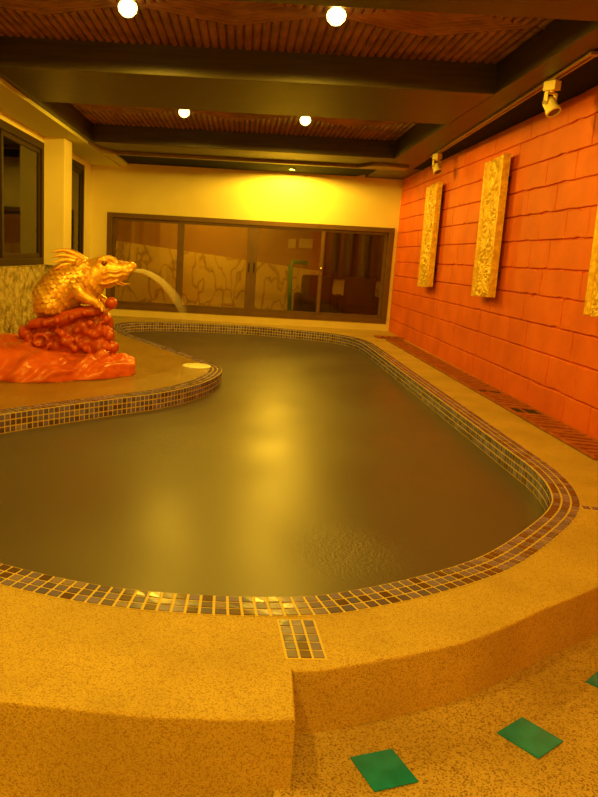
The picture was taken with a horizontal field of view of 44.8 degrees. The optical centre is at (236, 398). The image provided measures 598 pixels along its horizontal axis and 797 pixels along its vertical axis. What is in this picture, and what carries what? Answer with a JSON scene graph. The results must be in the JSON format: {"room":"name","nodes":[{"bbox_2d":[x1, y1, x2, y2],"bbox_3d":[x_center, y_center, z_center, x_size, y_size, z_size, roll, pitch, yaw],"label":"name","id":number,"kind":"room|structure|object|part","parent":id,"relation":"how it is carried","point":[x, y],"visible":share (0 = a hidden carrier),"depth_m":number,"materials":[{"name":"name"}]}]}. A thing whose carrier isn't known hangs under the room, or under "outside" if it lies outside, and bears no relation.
{"room":"spa","nodes":[
{"label":"spa","id":0,"kind":"room"},
{"bbox_2d":[0,111,91,305],"bbox_3d":[-2.988,-1.362,5.024,0.180,3.430,17.920,3,11,0],"label":"wall","id":1,"kind":"structure","parent":0,"point":[88,167],"depth_m":13.23,"materials":[{"name":"beige paint"}]},
{"bbox_2d":[0,119,43,266],"bbox_3d":[-2.893,-2.068,6.718,0.130,1.700,7.520,3,11,0],"label":"window","id":2,"kind":"structure","parent":1,"relation":"in","point":[21,154],"depth_m":9.43,"materials":[{"name":"brown"}]},
{"bbox_3d":[-2.842,-2.619,9.488,0.006,1.380,1.520,3,11,0],"label":"pane","id":3,"kind":"part","parent":2,"relation":"part of","materials":[{"name":"clear glass"}]},
{"bbox_2d":[0,264,52,333],"bbox_3d":[-2.743,-0.771,7.168,0.406,1.000,8.300,3,11,0],"label":"cladding","id":4,"kind":"object","parent":1,"relation":"attached to","point":[17,283],"depth_m":9.28,"materials":[{"name":"stone"}]},
{"bbox_2d":[71,159,84,253],"bbox_3d":[-2.846,-2.901,12.047,0.130,2.150,2.000,3,11,0],"label":"window","id":5,"kind":"structure","parent":1,"relation":"in","point":[78,169],"depth_m":12.66,"materials":[{"name":"brown"}]},
{"bbox_3d":[-2.821,-2.983,12.464,0.006,1.830,0.800,3,11,0],"label":"pane","id":6,"kind":"part","parent":5,"relation":"part of","materials":[{"name":"clear glass"}]},
{"bbox_3d":[-2.819,-2.983,12.464,0.035,1.950,0.950,3,11,0],"label":"sash","id":7,"kind":"part","parent":5,"relation":"part of","materials":[{"name":"brown"}]},
{"bbox_2d":[116,220,325,270],"bbox_3d":[0.142,-3.316,15.857,6.850,3.100,0.200,3,11,0],"label":"wall","id":8,"kind":"structure","parent":0,"point":[224,241],"depth_m":15.74,"materials":[{"name":"brown paint"}]},
{"bbox_2d":[115,241,380,310],"bbox_3d":[0.096,-2.590,15.839,6.700,1.520,0.120,3,11,0],"label":"wall","id":9,"kind":"structure","parent":8,"relation":"attached to","point":[208,280],"depth_m":15.78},
{"bbox_2d":[288,239,295,247],"bbox_3d":[1.203,-3.382,15.721,0.160,0.200,0.013,3,11,0],"label":"paper notice","id":10,"kind":"object","parent":8,"relation":"attached to","point":[292,242],"visible":1,"depth_m":15.71,"materials":[{"name":"beige paper"}]},
{"bbox_2d":[299,238,312,247],"bbox_3d":[1.503,-3.384,15.717,0.300,0.200,0.013,3,11,0],"label":"paper notice","id":11,"kind":"object","parent":8,"relation":"attached to","point":[303,243],"visible":1,"depth_m":15.71,"materials":[{"name":"beige paper"}]},
{"bbox_2d":[91,164,402,330],"bbox_3d":[-0.013,-3.051,13.852,6.170,3.250,0.160,3,11,0],"label":"wall","id":12,"kind":"structure","parent":0,"point":[360,200],"depth_m":13.63,"materials":[{"name":"beige paint"}]},
{"bbox_2d":[105,212,394,323],"bbox_3d":[0.220,-2.510,13.921,5.475,1.820,0.151,3,11,0],"label":"window","id":13,"kind":"structure","parent":12,"relation":"in","point":[253,226],"depth_m":13.86,"materials":[{"name":"brown metal"}]},
{"bbox_3d":[-1.727,-2.630,13.942,1.375,1.630,0.035,3,11,0],"label":"sash","id":14,"kind":"part","parent":13,"relation":"part of","materials":[{"name":"glass"}]},
{"bbox_3d":[-0.444,-2.549,13.898,1.445,1.630,0.035,3,11,0],"label":"sash","id":15,"kind":"part","parent":13,"relation":"part of","materials":[{"name":"clear glass"}]},
{"bbox_3d":[0.962,-2.469,13.898,1.372,1.630,0.035,3,11,0],"label":"sash","id":16,"kind":"part","parent":13,"relation":"part of","materials":[{"name":"brown metal"}]},
{"bbox_3d":[2.216,-2.407,13.942,1.276,1.630,0.035,3,11,0],"label":"sash","id":17,"kind":"part","parent":13,"relation":"part of","materials":[{"name":"clear glass"}]},
{"bbox_2d":[0,315,597,796],"bbox_3d":[-0.025,-0.028,8.127,5.928,0.530,12.290,3,11,0],"label":"pool deck","id":18,"kind":"object","parent":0,"point":[96,700],"visible":0.88,"depth_m":2.42,"materials":[{"name":"beige stone"}]},
{"bbox_2d":[43,136,71,264],"bbox_3d":[-2.688,-2.416,10.761,0.320,2.820,0.450,3,11,0],"label":"pillar","id":19,"kind":"structure","parent":18,"relation":"on","point":[57,150],"depth_m":10.47,"materials":[{"name":"beige paint"}]},
{"bbox_2d":[0,248,135,382],"bbox_3d":[-1.916,-0.892,7.333,1.754,1.260,1.626,3,11,0],"label":"statue","id":20,"kind":"object","parent":18,"relation":"on","point":[68,340],"visible":1,"depth_m":7.41,"materials":[{"name":"orange paint"}]},
{"bbox_2d":[182,363,210,368],"bbox_3d":[-0.469,-0.385,8.392,0.340,0.016,0.340,3,11,0],"label":"lid","id":21,"kind":"object","parent":18,"relation":"on","point":[189,365],"visible":1,"depth_m":8.34,"materials":[{"name":"white plastic"}]},
{"bbox_2d":[0,322,579,615],"bbox_3d":[-0.015,-0.198,8.124,4.651,0.205,11.212,3,11,0],"label":"pool coping","id":22,"kind":"object","parent":18,"relation":"on","point":[560,502],"visible":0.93,"depth_m":4.46,"materials":[{"name":"brown tile"}]},
{"bbox_2d":[276,619,327,659],"bbox_3d":[0.223,0.836,2.510,0.142,0.006,0.266,2,11,-4],"label":"mosaic strip","id":23,"kind":"object","parent":18,"relation":"on","point":[300,638],"visible":1,"depth_m":2.50,"materials":[{"name":"brown tile"}]},
{"bbox_2d":[374,335,403,339],"bbox_3d":[2.685,-1.082,12.756,0.470,0.022,0.300,3,11,0],"label":"mosaic strip","id":24,"kind":"object","parent":18,"relation":"on","point":[376,336],"visible":1,"depth_m":12.70,"materials":[{"name":"brown tile"}]},
{"bbox_2d":[386,339,597,459],"bbox_3d":[2.702,-0.282,8.759,0.290,0.022,7.350,3,11,-1],"label":"tile strip","id":25,"kind":"object","parent":18,"relation":"on","point":[581,442],"visible":1,"depth_m":6.95,"materials":[{"name":"brown tile"}]},
{"bbox_2d":[579,505,597,510],"bbox_3d":[2.155,0.635,4.059,0.408,0.005,0.068,5,11,10],"label":"mosaic strip","id":26,"kind":"object","parent":18,"relation":"on","point":[581,506],"visible":1,"depth_m":4.08,"materials":[{"name":"brown tile"}]},
{"bbox_2d":[272,631,597,796],"bbox_3d":[1.458,1.679,0.854,2.760,0.400,8.650,3,11,0],"label":"floor","id":27,"kind":"structure","parent":0,"point":[455,748],"depth_m":2.34,"materials":[{"name":"beige stone"}]},
{"bbox_2d":[350,749,417,791],"bbox_3d":[0.451,1.141,2.216,0.152,0.006,0.152,-1,12,-20],"label":"tile","id":28,"kind":"object","parent":27,"relation":"on","point":[384,769],"depth_m":2.21,"materials":[{"name":"tile"}]},
{"bbox_2d":[497,717,562,758],"bbox_3d":[0.981,1.133,2.409,0.152,0.006,0.152,-5,14,-37],"label":"tile","id":29,"kind":"object","parent":27,"relation":"on","point":[523,733],"depth_m":2.40,"materials":[{"name":"tile"}]},
{"bbox_2d":[586,672,597,687],"bbox_3d":[1.441,1.091,2.751,0.152,0.006,0.152,-7,15,-41],"label":"tile","id":30,"kind":"object","parent":27,"relation":"on","point":[593,680],"depth_m":2.76,"materials":[{"name":"tile"}]},
{"bbox_2d":[388,86,597,439],"bbox_3d":[3.062,-0.958,4.738,0.253,3.440,18.716,3,11,0],"label":"wall","id":31,"kind":"structure","parent":0,"point":[533,342],"depth_m":7.44,"materials":[{"name":"red paint"}]},
{"bbox_2d":[417,182,442,286],"bbox_3d":[2.950,-2.463,10.939,0.136,1.538,0.692,3,11,0],"label":"carved panel","id":32,"kind":"object","parent":31,"relation":"attached to","point":[433,200],"visible":1,"depth_m":10.83,"materials":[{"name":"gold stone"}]},
{"bbox_2d":[471,153,510,297],"bbox_3d":[2.921,-1.945,8.244,0.136,1.567,0.684,3,11,0],"label":"carved panel","id":33,"kind":"object","parent":31,"relation":"attached to","point":[496,178],"visible":1,"depth_m":8.15,"materials":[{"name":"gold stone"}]},
{"bbox_2d":[583,207,597,316],"bbox_3d":[2.888,-1.375,5.355,0.136,1.563,0.693,3,11,0],"label":"carved panel","id":34,"kind":"object","parent":31,"relation":"attached to","point":[591,299],"visible":1,"depth_m":5.69,"materials":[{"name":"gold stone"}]},
{"bbox_3d":[0.116,-2.944,4.694,6.500,0.160,18.160,3,11,0],"label":"ceiling","id":35,"kind":"structure","parent":0,"visible":0},
{"bbox_2d":[0,73,97,145],"bbox_3d":[-2.283,-2.669,3.904,0.060,0.354,16.250,3,11,0],"label":"ceiling beam","id":36,"kind":"structure","parent":35,"relation":"attached to","point":[66,113],"depth_m":9.37,"materials":[{"name":"brown wood"}]},
{"bbox_2d":[0,78,128,165],"bbox_3d":[-2.480,-2.821,4.723,0.710,0.400,17.910,3,11,0],"label":"board","id":37,"kind":"object","parent":35,"relation":"attached to","point":[13,103],"visible":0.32,"depth_m":9.22,"materials":[{"name":"yellow paint"}]},
{"bbox_2d":[92,123,395,164],"bbox_3d":[0.113,-4.031,11.381,4.610,0.350,1.100,3,11,0],"label":"ceiling beam","id":38,"kind":"structure","parent":35,"relation":"attached to","point":[140,139],"depth_m":10.86,"materials":[{"name":"brown wood"}]},
{"bbox_2d":[88,141,408,170],"bbox_3d":[0.132,-3.838,11.379,5.270,0.065,1.100,3,11,0],"label":"trim","id":39,"kind":"structure","parent":38,"relation":"attached to","point":[377,166],"depth_m":11.82,"materials":[{"name":"brown wood"}]},
{"bbox_2d":[70,103,418,140],"bbox_3d":[-0.751,-3.811,9.395,7.690,0.099,2.920,3,11,0],"label":"panel","id":40,"kind":"object","parent":35,"relation":"attached to","point":[104,114],"visible":0.41,"depth_m":10.04,"materials":[{"name":"brown wood"}]},
{"bbox_2d":[179,109,189,117],"bbox_3d":[-0.667,-3.622,9.095,0.144,0.142,0.144,3,11,0],"label":"ceiling lamp","id":41,"kind":"object","parent":40,"relation":"attached to","point":[183,113],"visible":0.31,"depth_m":9.05,"materials":[{"name":"white glass"}]},
{"bbox_2d":[300,116,310,125],"bbox_3d":[0.872,-3.551,9.174,0.144,0.142,0.144,3,11,0],"label":"ceiling lamp","id":42,"kind":"object","parent":40,"relation":"attached to","point":[304,120],"visible":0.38,"depth_m":9.13,"materials":[{"name":"white glass"}]},
{"bbox_2d":[119,155,374,175],"bbox_3d":[0.153,-4.298,12.699,4.540,0.338,1.630,3,11,0],"label":"board","id":43,"kind":"object","parent":35,"relation":"attached to","point":[129,159],"visible":0.18,"depth_m":12.90,"materials":[{"name":"black wood"}]},
{"bbox_2d":[0,34,497,123],"bbox_3d":[0.066,-3.206,7.243,4.610,0.350,1.540,3,11,0],"label":"ceiling beam","id":44,"kind":"structure","parent":35,"relation":"attached to","point":[95,72],"depth_m":6.52,"materials":[{"name":"brown wood"}]},
{"bbox_2d":[0,0,554,63],"bbox_3d":[-0.796,-3.025,5.453,7.681,0.099,2.080,3,11,0],"label":"panel","id":45,"kind":"object","parent":35,"relation":"attached to","point":[469,38],"visible":0.9,"depth_m":5.82,"materials":[{"name":"brown wood"}]},
{"bbox_2d":[118,0,137,17],"bbox_3d":[-0.800,-2.865,5.271,0.144,0.142,0.144,3,11,0],"label":"ceiling lamp","id":46,"kind":"object","parent":45,"relation":"attached to","point":[127,8],"visible":1,"depth_m":5.23,"materials":[{"name":"white glass"}]},
{"bbox_2d":[327,6,345,25],"bbox_3d":[0.717,-2.764,5.192,0.144,0.142,0.144,3,11,0],"label":"ceiling lamp","id":47,"kind":"object","parent":45,"relation":"attached to","point":[336,16],"visible":0.67,"depth_m":5.15,"materials":[{"name":"white glass"}]},
{"bbox_2d":[229,0,597,20],"bbox_3d":[0.026,-2.497,3.683,4.610,0.350,1.600,3,11,0],"label":"ceiling beam","id":48,"kind":"structure","parent":35,"relation":"attached to","point":[585,10],"depth_m":4.38,"materials":[{"name":"brown wood"}]},
{"bbox_2d":[365,19,597,179],"bbox_3d":[2.673,-2.551,4.713,0.730,0.354,17.900,3,11,0],"label":"ceiling beam","id":49,"kind":"structure","parent":35,"relation":"attached to","point":[562,42],"depth_m":6.20,"materials":[{"name":"brown wood"}]},
{"bbox_2d":[415,48,597,168],"bbox_3d":[2.650,-2.405,3.937,0.780,0.338,16.320,3,11,0],"label":"board","id":50,"kind":"object","parent":35,"relation":"attached to","point":[583,78],"visible":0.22,"depth_m":7.04,"materials":[{"name":"black wood"}]},
{"bbox_2d":[430,51,597,156],"bbox_3d":[2.663,-2.952,7.697,0.070,0.026,5.354,4,11,2],"label":"track rail","id":51,"kind":"object","parent":50,"relation":"attached to","point":[590,55],"visible":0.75,"depth_m":6.49,"materials":[{"name":"gold metal"}]},
{"bbox_2d":[431,153,441,174],"bbox_3d":[2.783,-3.249,9.991,0.156,0.284,0.161,-2,12,-22],"label":"spotlight","id":52,"kind":"object","parent":51,"relation":"attached to","point":[437,169],"visible":1,"depth_m":9.97,"materials":[{"name":"yellow metal"}]},
{"bbox_2d":[542,79,561,117],"bbox_3d":[2.568,-2.435,5.860,0.156,0.284,0.161,-4,13,-31],"label":"spotlight","id":53,"kind":"object","parent":51,"relation":"attached to","point":[550,105],"visible":1,"depth_m":5.84,"materials":[{"name":"yellow metal"}]},
{"bbox_3d":[0.215,-4.604,14.661,6.850,0.100,2.040,3,11,0],"label":"ceiling","id":54,"kind":"structure","parent":0,"visible":0},
{"bbox_2d":[322,232,384,280],"bbox_3d":[2.583,-3.550,15.471,1.358,1.980,0.078,3,11,0],"label":"curtain","id":55,"kind":"object","parent":54,"relation":"hanging from","point":[345,254],"visible":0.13,"depth_m":15.56,"materials":[{"name":"brown fabric"}]},
{"bbox_3d":[0.047,-1.633,15.255,6.850,0.130,2.040,3,11,0],"label":"floor","id":56,"kind":"structure","parent":0,"visible":0},
{"bbox_2d":[287,260,307,310],"bbox_3d":[1.273,-2.320,15.431,0.406,1.284,0.090,3,11,0],"label":"pipe","id":57,"kind":"object","parent":56,"relation":"on","point":[290,269],"visible":0.88,"depth_m":15.35,"materials":[{"name":"green paint"}]},
{"bbox_2d":[293,274,336,312],"bbox_3d":[1.619,-2.068,14.988,0.840,1.000,0.660,3,11,0],"label":"chair","id":58,"kind":"object","parent":56,"relation":"on","point":[305,300],"visible":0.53,"depth_m":14.66,"materials":[{"name":"red fabric"}]},
{"bbox_3d":[1.254,-1.982,15.020,0.120,0.460,0.640,3,11,0],"label":"armrest","id":59,"kind":"part","parent":58,"relation":"part of","materials":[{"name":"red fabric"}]},
{"bbox_3d":[1.609,-1.878,15.057,0.640,0.280,0.600,3,11,0],"label":"seat","id":60,"kind":"part","parent":58,"relation":"part of","materials":[{"name":"red fabric"}]},
{"bbox_3d":[1.627,-2.215,14.704,0.640,0.600,0.160,3,11,0],"label":"backrest","id":61,"kind":"part","parent":58,"relation":"part of","materials":[{"name":"red fabric"}]},
{"bbox_3d":[1.973,-1.942,15.019,0.120,0.460,0.640,3,11,0],"label":"armrest","id":62,"kind":"part","parent":58,"relation":"part of","materials":[{"name":"red fabric"}]},
{"bbox_2d":[336,277,378,314],"bbox_3d":[2.498,-2.028,15.037,0.840,1.000,0.660,3,11,0],"label":"chair","id":63,"kind":"object","parent":56,"relation":"on","point":[358,297],"visible":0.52,"depth_m":14.71,"materials":[{"name":"red fabric"}]},
{"bbox_3d":[2.133,-1.942,15.069,0.120,0.460,0.640,3,11,0],"label":"armrest","id":64,"kind":"part","parent":63,"relation":"part of","materials":[{"name":"red fabric"}]},
{"bbox_3d":[2.488,-1.838,15.106,0.640,0.280,0.600,3,11,0],"label":"seat","id":65,"kind":"part","parent":63,"relation":"part of","materials":[{"name":"red fabric"}]},
{"bbox_3d":[2.506,-2.175,14.753,0.640,0.600,0.160,3,11,0],"label":"backrest","id":66,"kind":"part","parent":63,"relation":"part of","materials":[{"name":"red fabric"}]},
{"bbox_3d":[2.852,-1.902,15.068,0.120,0.460,0.640,3,11,0],"label":"armrest","id":67,"kind":"part","parent":63,"relation":"part of","materials":[{"name":"red fabric"}]},
{"bbox_3d":[-0.098,0.384,8.242,4.187,1.010,10.842,3,11,0],"label":"basin","id":68,"kind":"object","parent":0,"visible":0},
{"bbox_2d":[0,331,544,596],"bbox_3d":[-0.067,-0.149,8.135,4.184,0.001,10.840,3,11,0],"label":"pool water","id":69,"kind":"object","parent":68,"relation":"in","point":[310,469],"visible":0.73,"depth_m":4.61,"materials":[{"name":"grey liquid"}]}
]}

